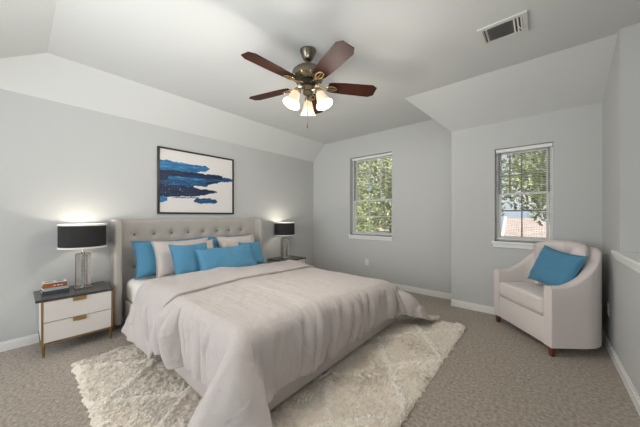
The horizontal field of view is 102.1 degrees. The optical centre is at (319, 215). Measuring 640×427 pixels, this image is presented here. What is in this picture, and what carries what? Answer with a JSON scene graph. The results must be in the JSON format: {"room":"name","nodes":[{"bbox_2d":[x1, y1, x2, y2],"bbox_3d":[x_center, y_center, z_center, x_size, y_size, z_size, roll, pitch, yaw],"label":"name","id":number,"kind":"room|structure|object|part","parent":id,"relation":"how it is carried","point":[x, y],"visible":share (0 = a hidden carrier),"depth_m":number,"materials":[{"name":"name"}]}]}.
{"room":"bedroom","nodes":[
{"label":"bedroom","id":0,"kind":"room"},
{"bbox_2d":[0,89,312,341],"bbox_3d":[-2.632,-0.133,2.837,0.140,2.766,7.774,0,0,41],"label":"wall","id":1,"kind":"structure","parent":0,"point":[61,163],"depth_m":2.81,"materials":[{"name":"grey paint"}]},
{"bbox_2d":[0,316,123,351],"bbox_3d":[-1.683,1.206,3.829,0.014,0.088,4.754,0,0,41],"label":"baseboard","id":2,"kind":"structure","parent":1,"relation":"attached to","point":[31,339],"depth_m":2.45,"materials":[{"name":"white paint"}]},
{"bbox_2d":[157,146,233,213],"bbox_3d":[-1.742,-0.461,3.742,0.033,0.875,1.079,0,0,41],"label":"framed painting","id":3,"kind":"object","parent":1,"relation":"attached to","point":[188,182],"visible":1,"depth_m":3.67,"materials":[{"name":"black"}]},
{"bbox_2d":[0,0,639,161],"bbox_3d":[0.477,-1.321,2.015,5.694,0.350,4.804,0,0,41],"label":"ceiling","id":4,"kind":"structure","parent":0,"point":[179,65],"depth_m":2.42,"materials":[{"name":"white paint"}]},
{"bbox_2d":[241,40,376,128],"bbox_3d":[-0.140,-1.139,2.319,1.246,0.715,1.205,0,0,41],"label":"ceiling fan","id":5,"kind":"object","parent":4,"relation":"hanging from","point":[308,75],"visible":1,"depth_m":2.27,"materials":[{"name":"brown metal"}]},
{"bbox_3d":[-0.393,-1.178,2.044,0.156,0.039,0.455,0,0,44],"label":"blade","id":6,"kind":"part","parent":5,"relation":"part of","materials":[{"name":"brown wood"}]},
{"bbox_3d":[-0.481,-1.178,2.521,0.455,0.039,0.156,0,0,26],"label":"blade","id":7,"kind":"part","parent":5,"relation":"part of","materials":[{"name":"brown wood"}]},
{"bbox_3d":[-0.246,-1.022,2.257,0.151,0.161,0.149,0,0,41],"label":"lamp shade","id":8,"kind":"part","parent":5,"relation":"part of","materials":[{"name":"beige glass"}]},
{"bbox_3d":[-0.116,-1.022,2.510,0.146,0.161,0.146,0,0,41],"label":"lamp shade","id":9,"kind":"part","parent":5,"relation":"part of","materials":[{"name":"beige glass"}]},
{"bbox_3d":[-0.054,-1.178,2.752,0.156,0.039,0.455,0,0,8],"label":"blade","id":10,"kind":"part","parent":5,"relation":"part of","materials":[{"name":"brown wood"}]},
{"bbox_3d":[0.036,-1.022,2.269,0.150,0.161,0.152,0,0,41],"label":"lamp shade","id":11,"kind":"part","parent":5,"relation":"part of","materials":[{"name":"beige glass"}]},
{"bbox_3d":[0.088,-1.178,1.981,0.156,0.039,0.455,0,0,-28],"label":"blade","id":12,"kind":"part","parent":5,"relation":"part of","materials":[{"name":"brown wood"}]},
{"bbox_3d":[0.297,-1.178,2.418,0.455,0.039,0.156,0,0,-10],"label":"blade","id":13,"kind":"part","parent":5,"relation":"part of","materials":[{"name":"brown wood"}]},
{"bbox_2d":[477,10,527,46],"bbox_3d":[1.468,-1.478,2.080,0.316,0.037,0.256,0,0,41],"label":"ceiling vent","id":14,"kind":"object","parent":4,"relation":"in","point":[516,24],"visible":1,"depth_m":2.07,"materials":[{"name":"white metal"}]},
{"bbox_2d":[0,291,639,426],"bbox_3d":[-0.475,1.310,0.994,5.814,0.120,7.774,0,0,41],"label":"floor","id":15,"kind":"structure","parent":0,"point":[497,374],"depth_m":1.91,"materials":[{"name":"grey carpet"}]},
{"bbox_2d":[33,281,112,357],"bbox_3d":[-2.444,0.994,2.573,0.460,0.512,0.536,0,0,41],"label":"nightstand","id":16,"kind":"object","parent":15,"relation":"on","point":[65,315],"visible":1,"depth_m":2.43,"materials":[{"name":"wood"}]},
{"bbox_3d":[-2.434,1.195,2.275,0.030,0.110,0.030,0,0,41],"label":"leg","id":17,"kind":"part","parent":16,"relation":"part of","materials":[{"name":"gold metal"}]},
{"bbox_2d":[40,288,69,294],"bbox_3d":[-2.582,0.725,2.520,0.140,0.026,0.185,0,0,38],"label":"book","id":18,"kind":"object","parent":16,"relation":"on","point":[64,289],"visible":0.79,"depth_m":2.47,"materials":[{"name":"grey paper"}]},
{"bbox_2d":[41,284,68,291],"bbox_3d":[-2.580,0.699,2.519,0.130,0.026,0.170,0,0,35],"label":"book","id":19,"kind":"object","parent":18,"relation":"on","point":[67,286],"visible":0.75,"depth_m":2.48,"materials":[{"name":"grey paper"}]},
{"bbox_2d":[41,279,66,288],"bbox_3d":[-2.584,0.663,2.517,0.125,0.046,0.165,0,0,40],"label":"book","id":20,"kind":"object","parent":19,"relation":"on","point":[62,282],"visible":1,"depth_m":2.48,"materials":[{"name":"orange paper"}]},
{"bbox_3d":[-2.273,0.950,2.447,0.013,0.380,0.498,0,0,41],"label":"gold frame","id":21,"kind":"part","parent":16,"relation":"part of","materials":[{"name":"brown"}]},
{"bbox_3d":[-2.273,0.853,2.447,0.011,0.178,0.470,0,0,41],"label":"drawer","id":22,"kind":"part","parent":16,"relation":"part of","materials":[{"name":"white paint"}]},
{"bbox_3d":[-2.273,1.037,2.447,0.011,0.174,0.470,0,0,41],"label":"drawer","id":23,"kind":"part","parent":16,"relation":"part of","materials":[{"name":"white paint"}]},
{"bbox_3d":[-2.265,0.778,2.440,0.014,0.032,0.094,0,0,41],"label":"handle","id":24,"kind":"part","parent":16,"relation":"part of","materials":[{"name":"gold metal"}]},
{"bbox_3d":[-2.265,0.964,2.440,0.014,0.032,0.094,0,0,41],"label":"handle","id":25,"kind":"part","parent":16,"relation":"part of","materials":[{"name":"gold metal"}]},
{"bbox_2d":[57,223,106,289],"bbox_3d":[-2.420,0.411,2.640,0.374,0.653,0.374,0,0,41],"label":"table lamp","id":26,"kind":"object","parent":16,"relation":"on","point":[83,236],"visible":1,"depth_m":2.56,"materials":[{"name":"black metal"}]},
{"bbox_3d":[-2.420,0.205,2.640,0.366,0.215,0.366,0,0,41],"label":"lamp shade","id":27,"kind":"part","parent":26,"relation":"part of","materials":[{"name":"black fabric"}]},
{"bbox_2d":[70,313,465,426],"bbox_3d":[-0.225,1.218,2.518,2.387,0.062,2.984,0,0,41],"label":"area rug","id":28,"kind":"object","parent":15,"relation":"on","point":[378,383],"visible":0.38,"depth_m":1.86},
{"bbox_2d":[110,218,440,426],"bbox_3d":[-0.690,0.630,2.739,3.008,1.180,2.947,0,0,37],"label":"bed","id":29,"kind":"object","parent":28,"relation":"on","point":[246,339],"visible":0.92,"depth_m":1.98,"materials":[{"name":"beige fabric"}]},
{"bbox_3d":[-0.753,0.850,2.893,2.335,0.269,1.820,0,0,41],"label":"mattress","id":30,"kind":"part","parent":29,"relation":"part of","materials":[{"name":"white fabric"}]},
{"bbox_3d":[-1.321,1.073,2.191,2.345,0.245,0.045,0,0,41],"label":"rail","id":31,"kind":"part","parent":29,"relation":"part of","materials":[{"name":"beige fabric"}]},
{"bbox_2d":[130,237,203,279],"bbox_3d":[-1.812,0.495,3.193,0.251,0.413,0.851,0,0,44],"label":"pillow","id":32,"kind":"object","parent":29,"relation":"on","point":[145,254],"visible":0.34,"depth_m":2.93,"materials":[{"name":"blue fabric"}]},
{"bbox_2d":[151,237,207,277],"bbox_3d":[-1.646,0.492,3.144,0.234,0.410,0.666,0,0,39],"label":"pillow","id":33,"kind":"object","parent":29,"relation":"on","point":[164,261],"visible":0.34,"depth_m":2.94,"materials":[{"name":"grey fabric"}]},
{"bbox_2d":[168,242,206,274],"bbox_3d":[-1.480,0.509,2.988,0.230,0.367,0.441,0,0,43],"label":"pillow","id":34,"kind":"object","parent":29,"relation":"on","point":[185,260],"visible":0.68,"depth_m":2.89,"materials":[{"name":"blue fabric"}]},
{"bbox_3d":[-1.728,0.598,3.671,0.118,1.105,1.842,0,0,41],"label":"headboard","id":35,"kind":"part","parent":29,"relation":"part of","materials":[{"name":"beige fabric"}]},
{"bbox_2d":[171,239,213,247],"bbox_3d":[-1.504,0.501,3.153,0.215,0.384,0.508,0,0,40],"label":"pillow","id":36,"kind":"object","parent":29,"relation":"on","point":[209,243],"visible":0.13,"depth_m":3.22,"materials":[{"name":"grey fabric"}]},
{"bbox_2d":[193,243,257,270],"bbox_3d":[-1.125,0.530,3.186,0.218,0.305,0.784,0,0,40],"label":"pillow","id":37,"kind":"object","parent":29,"relation":"on","point":[241,255],"visible":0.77,"depth_m":3.10,"materials":[{"name":"blue fabric"}]},
{"bbox_2d":[205,234,250,247],"bbox_3d":[-1.279,0.496,3.816,0.232,0.415,0.764,0,0,41],"label":"pillow","id":38,"kind":"object","parent":29,"relation":"on","point":[215,241],"visible":0.14,"depth_m":3.60,"materials":[{"name":"blue fabric"}]},
{"bbox_2d":[216,234,253,247],"bbox_3d":[-1.161,0.490,3.715,0.232,0.416,0.606,0,0,40],"label":"pillow","id":39,"kind":"object","parent":29,"relation":"on","point":[223,241],"visible":0.4,"depth_m":3.63,"materials":[{"name":"grey fabric"}]},
{"bbox_2d":[238,240,264,263],"bbox_3d":[-0.948,0.528,3.612,0.195,0.330,0.346,0,0,41],"label":"pillow","id":40,"kind":"object","parent":29,"relation":"on","point":[256,250],"visible":0.42,"depth_m":3.62,"materials":[{"name":"blue fabric"}]},
{"bbox_3d":[0.187,1.073,2.185,0.045,0.245,1.915,0,0,41],"label":"foot rail","id":41,"kind":"part","parent":29,"relation":"part of","materials":[{"name":"beige fabric"}]},
{"bbox_2d":[267,255,305,263],"bbox_3d":[-0.601,1.012,4.723,0.460,0.476,0.536,0,0,41],"label":"nightstand","id":42,"kind":"object","parent":15,"relation":"on","point":[296,258],"visible":0.2,"depth_m":4.67,"materials":[{"name":"grey"}]},
{"bbox_2d":[274,222,294,258],"bbox_3d":[-0.647,0.446,4.723,0.374,0.653,0.374,0,0,41],"label":"table lamp","id":43,"kind":"object","parent":42,"relation":"on","point":[284,229],"visible":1,"depth_m":4.62,"materials":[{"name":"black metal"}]},
{"bbox_3d":[-0.647,0.240,4.723,0.366,0.215,0.366,0,0,41],"label":"lamp shade","id":44,"kind":"part","parent":43,"relation":"part of","materials":[{"name":"black fabric"}]},
{"bbox_2d":[494,240,601,356],"bbox_3d":[2.359,0.755,2.660,0.653,0.990,0.810,0,0,3],"label":"armchair","id":45,"kind":"object","parent":15,"relation":"on","point":[568,315],"visible":0.93,"depth_m":2.32,"materials":[{"name":"fabric"}]},
{"bbox_3d":[2.097,1.205,3.042,0.044,0.090,0.044,0,0,3],"label":"leg","id":46,"kind":"part","parent":45,"relation":"part of","materials":[{"name":"brown wood"}]},
{"bbox_3d":[2.218,1.044,2.666,0.326,0.243,0.632,0,0,3],"label":"rail","id":47,"kind":"part","parent":45,"relation":"part of","materials":[{"name":"fabric"}]},
{"bbox_2d":[499,282,544,312],"bbox_3d":[2.275,0.822,2.664,0.472,0.167,0.626,0,0,3],"label":"seat cushion","id":48,"kind":"object","parent":45,"relation":"on","point":[530,296],"depth_m":2.64,"materials":[{"name":"fabric"}]},
{"bbox_3d":[2.065,1.205,2.303,0.044,0.090,0.044,0,0,3],"label":"leg","id":49,"kind":"part","parent":45,"relation":"part of","materials":[{"name":"brown wood"}]},
{"bbox_2d":[527,245,587,285],"bbox_3d":[2.326,0.525,2.566,0.206,0.422,0.526,0,0,6],"label":"pillow","id":50,"kind":"object","parent":45,"relation":"on","point":[552,267],"visible":0.9,"depth_m":2.49,"materials":[{"name":"blue fabric"}]},
{"bbox_2d":[534,240,588,284],"bbox_3d":[2.499,0.535,2.654,0.213,0.550,0.612,0,0,3],"label":"cushion","id":51,"kind":"object","parent":45,"relation":"on","point":[570,247],"depth_m":2.63,"materials":[{"name":"fabric"}]},
{"bbox_2d":[313,119,450,293],"bbox_3d":[0.995,-0.173,4.798,2.826,2.846,0.200,0,0,41],"label":"wall","id":52,"kind":"structure","parent":0,"point":[418,255],"depth_m":4.39,"materials":[{"name":"grey paint"}]},
{"bbox_2d":[348,155,393,240],"bbox_3d":[0.959,-0.335,4.793,0.926,1.550,0.215,0,0,41],"label":"window","id":53,"kind":"structure","parent":52,"relation":"in","point":[374,236],"depth_m":4.90,"materials":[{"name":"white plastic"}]},
{"bbox_3d":[0.934,0.403,4.764,0.926,0.075,0.139,0,0,41],"label":"sill","id":54,"kind":"part","parent":53,"relation":"part of","materials":[{"name":"white paint"}]},
{"bbox_2d":[352,152,391,234],"bbox_3d":[0.960,-0.381,4.794,0.854,1.451,0.037,0,0,41],"label":"window blind","id":55,"kind":"object","parent":53,"relation":"attached to","point":[385,154],"visible":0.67,"depth_m":4.78,"materials":[{"name":"white plastic"}]},
{"bbox_3d":[0.961,0.338,4.795,0.842,0.014,0.022,0,0,41],"label":"rail","id":56,"kind":"part","parent":55,"relation":"part of","materials":[{"name":"white plastic"}]},
{"bbox_3d":[0.994,0.019,4.833,0.798,0.632,0.028,0,0,41],"label":"sash","id":57,"kind":"part","parent":53,"relation":"part of","materials":[{"name":"white plastic"}]},
{"bbox_3d":[1.014,-0.675,4.858,0.798,0.809,0.028,0,0,41],"label":"sash","id":58,"kind":"part","parent":53,"relation":"part of","materials":[{"name":"clear glass"}]},
{"bbox_2d":[392,283,450,299],"bbox_3d":[0.926,1.206,4.717,2.826,0.088,0.014,0,0,41],"label":"baseboard","id":59,"kind":"structure","parent":52,"relation":"attached to","point":[444,295],"depth_m":4.08,"materials":[{"name":"white paint"}]},
{"bbox_2d":[451,102,601,306],"bbox_3d":[2.538,-0.173,3.237,1.549,2.846,0.369,0,0,41],"label":"wall","id":60,"kind":"structure","parent":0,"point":[575,134],"depth_m":3.18,"materials":[{"name":"grey paint"}]},
{"bbox_2d":[451,299,494,314],"bbox_3d":[2.367,1.206,3.131,1.433,0.088,0.014,0,0,41],"label":"baseboard","id":61,"kind":"structure","parent":60,"relation":"attached to","point":[476,307],"depth_m":3.42,"materials":[{"name":"white paint"}]},
{"bbox_2d":[492,146,552,248],"bbox_3d":[2.458,-0.221,3.138,0.612,1.231,0.185,0,0,41],"label":"window","id":62,"kind":"structure","parent":60,"relation":"attached to","point":[520,244],"depth_m":3.16,"materials":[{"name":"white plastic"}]},
{"bbox_3d":[2.434,0.357,3.109,0.612,0.075,0.109,0,0,41],"label":"sill","id":63,"kind":"part","parent":62,"relation":"part of","materials":[{"name":"white paint"}]},
{"bbox_3d":[2.504,-0.532,3.192,0.484,0.548,0.028,0,0,41],"label":"sash","id":64,"kind":"part","parent":62,"relation":"part of","materials":[{"name":"white plastic"}]},
{"bbox_3d":[2.483,0.003,3.167,0.484,0.574,0.028,0,0,41],"label":"sash","id":65,"kind":"part","parent":62,"relation":"part of","materials":[{"name":"white plastic"}]},
{"bbox_2d":[496,143,552,240],"bbox_3d":[2.449,-0.266,3.127,0.540,1.132,0.037,0,0,41],"label":"window blind","id":66,"kind":"object","parent":60,"relation":"attached to","point":[545,145],"visible":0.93,"depth_m":3.11,"materials":[{"name":"white plastic"}]},
{"bbox_3d":[2.450,0.293,3.128,0.528,0.014,0.022,0,0,41],"label":"rail","id":67,"kind":"part","parent":66,"relation":"part of","materials":[{"name":"white plastic"}]},
{"bbox_2d":[602,23,639,395],"bbox_3d":[0.630,-0.173,-0.095,0.120,2.846,7.275,0,0,41],"label":"wall","id":68,"kind":"structure","parent":0,"point":[621,99],"depth_m":2.06,"materials":[{"name":"grey paint"}]},
{"bbox_2d":[602,328,639,415],"bbox_3d":[1.454,1.206,0.971,0.014,0.088,4.485,0,0,41],"label":"baseboard","id":69,"kind":"structure","parent":68,"relation":"attached to","point":[635,398],"depth_m":1.95,"materials":[{"name":"white paint"}]},
{"bbox_2d":[611,250,639,272],"bbox_3d":[1.278,0.327,0.668,0.186,0.077,3.796,0,0,41],"label":"trim","id":70,"kind":"structure","parent":68,"relation":"attached to","point":[630,259],"depth_m":1.82,"materials":[{"name":"white paint"}]},
{"label":"outside","id":71,"kind":"structure","parent":0,"visible":0},
{"bbox_3d":[30.924,4.250,36.182,120.000,0.200,84.806,0,0,41],"label":"ground","id":72,"kind":"structure","parent":71,"visible":0},
{"bbox_2d":[357,161,386,231],"bbox_3d":[0.819,0.258,12.069,4.136,7.793,4.407,0,0,41],"label":"tree","id":73,"kind":"object","parent":72,"relation":"on","point":[360,189],"visible":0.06,"depth_m":11.49,"materials":[{"name":"green plant"}]},
{"bbox_2d":[357,157,391,231],"bbox_3d":[3.068,-1.076,20.874,6.923,10.459,6.296,0,0,-10],"label":"tree","id":74,"kind":"object","parent":72,"relation":"on","point":[372,162],"visible":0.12,"depth_m":19.39,"materials":[{"name":"green plant"}]},
{"bbox_2d":[362,163,391,232],"bbox_3d":[5.354,-0.206,15.883,5.196,8.720,5.590,0,0,41],"label":"tree","id":75,"kind":"object","parent":72,"relation":"on","point":[389,207],"visible":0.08,"depth_m":15.55,"materials":[{"name":"green plant"}]},
{"bbox_2d":[373,218,390,231],"bbox_3d":[8.157,2.000,22.627,5.400,4.300,4.800,0,0,41],"label":"house","id":76,"kind":"structure","parent":72,"relation":"on","point":[380,229],"depth_m":22.31,"materials":[{"name":"beige"}]},
{"bbox_2d":[501,150,549,225],"bbox_3d":[6.341,0.009,6.635,4.414,8.292,4.658,0,0,41],"label":"tree","id":77,"kind":"object","parent":72,"relation":"on","point":[543,188],"visible":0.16,"depth_m":7.16,"materials":[{"name":"green plant"}]},
{"bbox_2d":[501,216,549,239],"bbox_3d":[11.228,2.090,9.505,7.280,4.120,5.760,0,0,41],"label":"house","id":78,"kind":"structure","parent":72,"relation":"on","point":[510,222],"depth_m":10.87,"materials":[{"name":"beige"}]},
{"bbox_2d":[513,179,549,216],"bbox_3d":[15.546,-0.660,15.270,7.082,9.627,6.268,0,0,14],"label":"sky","id":79,"kind":"structure","parent":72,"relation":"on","point":[530,179],"depth_m":16.94,"materials":[{"name":"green plant"}]}
]}

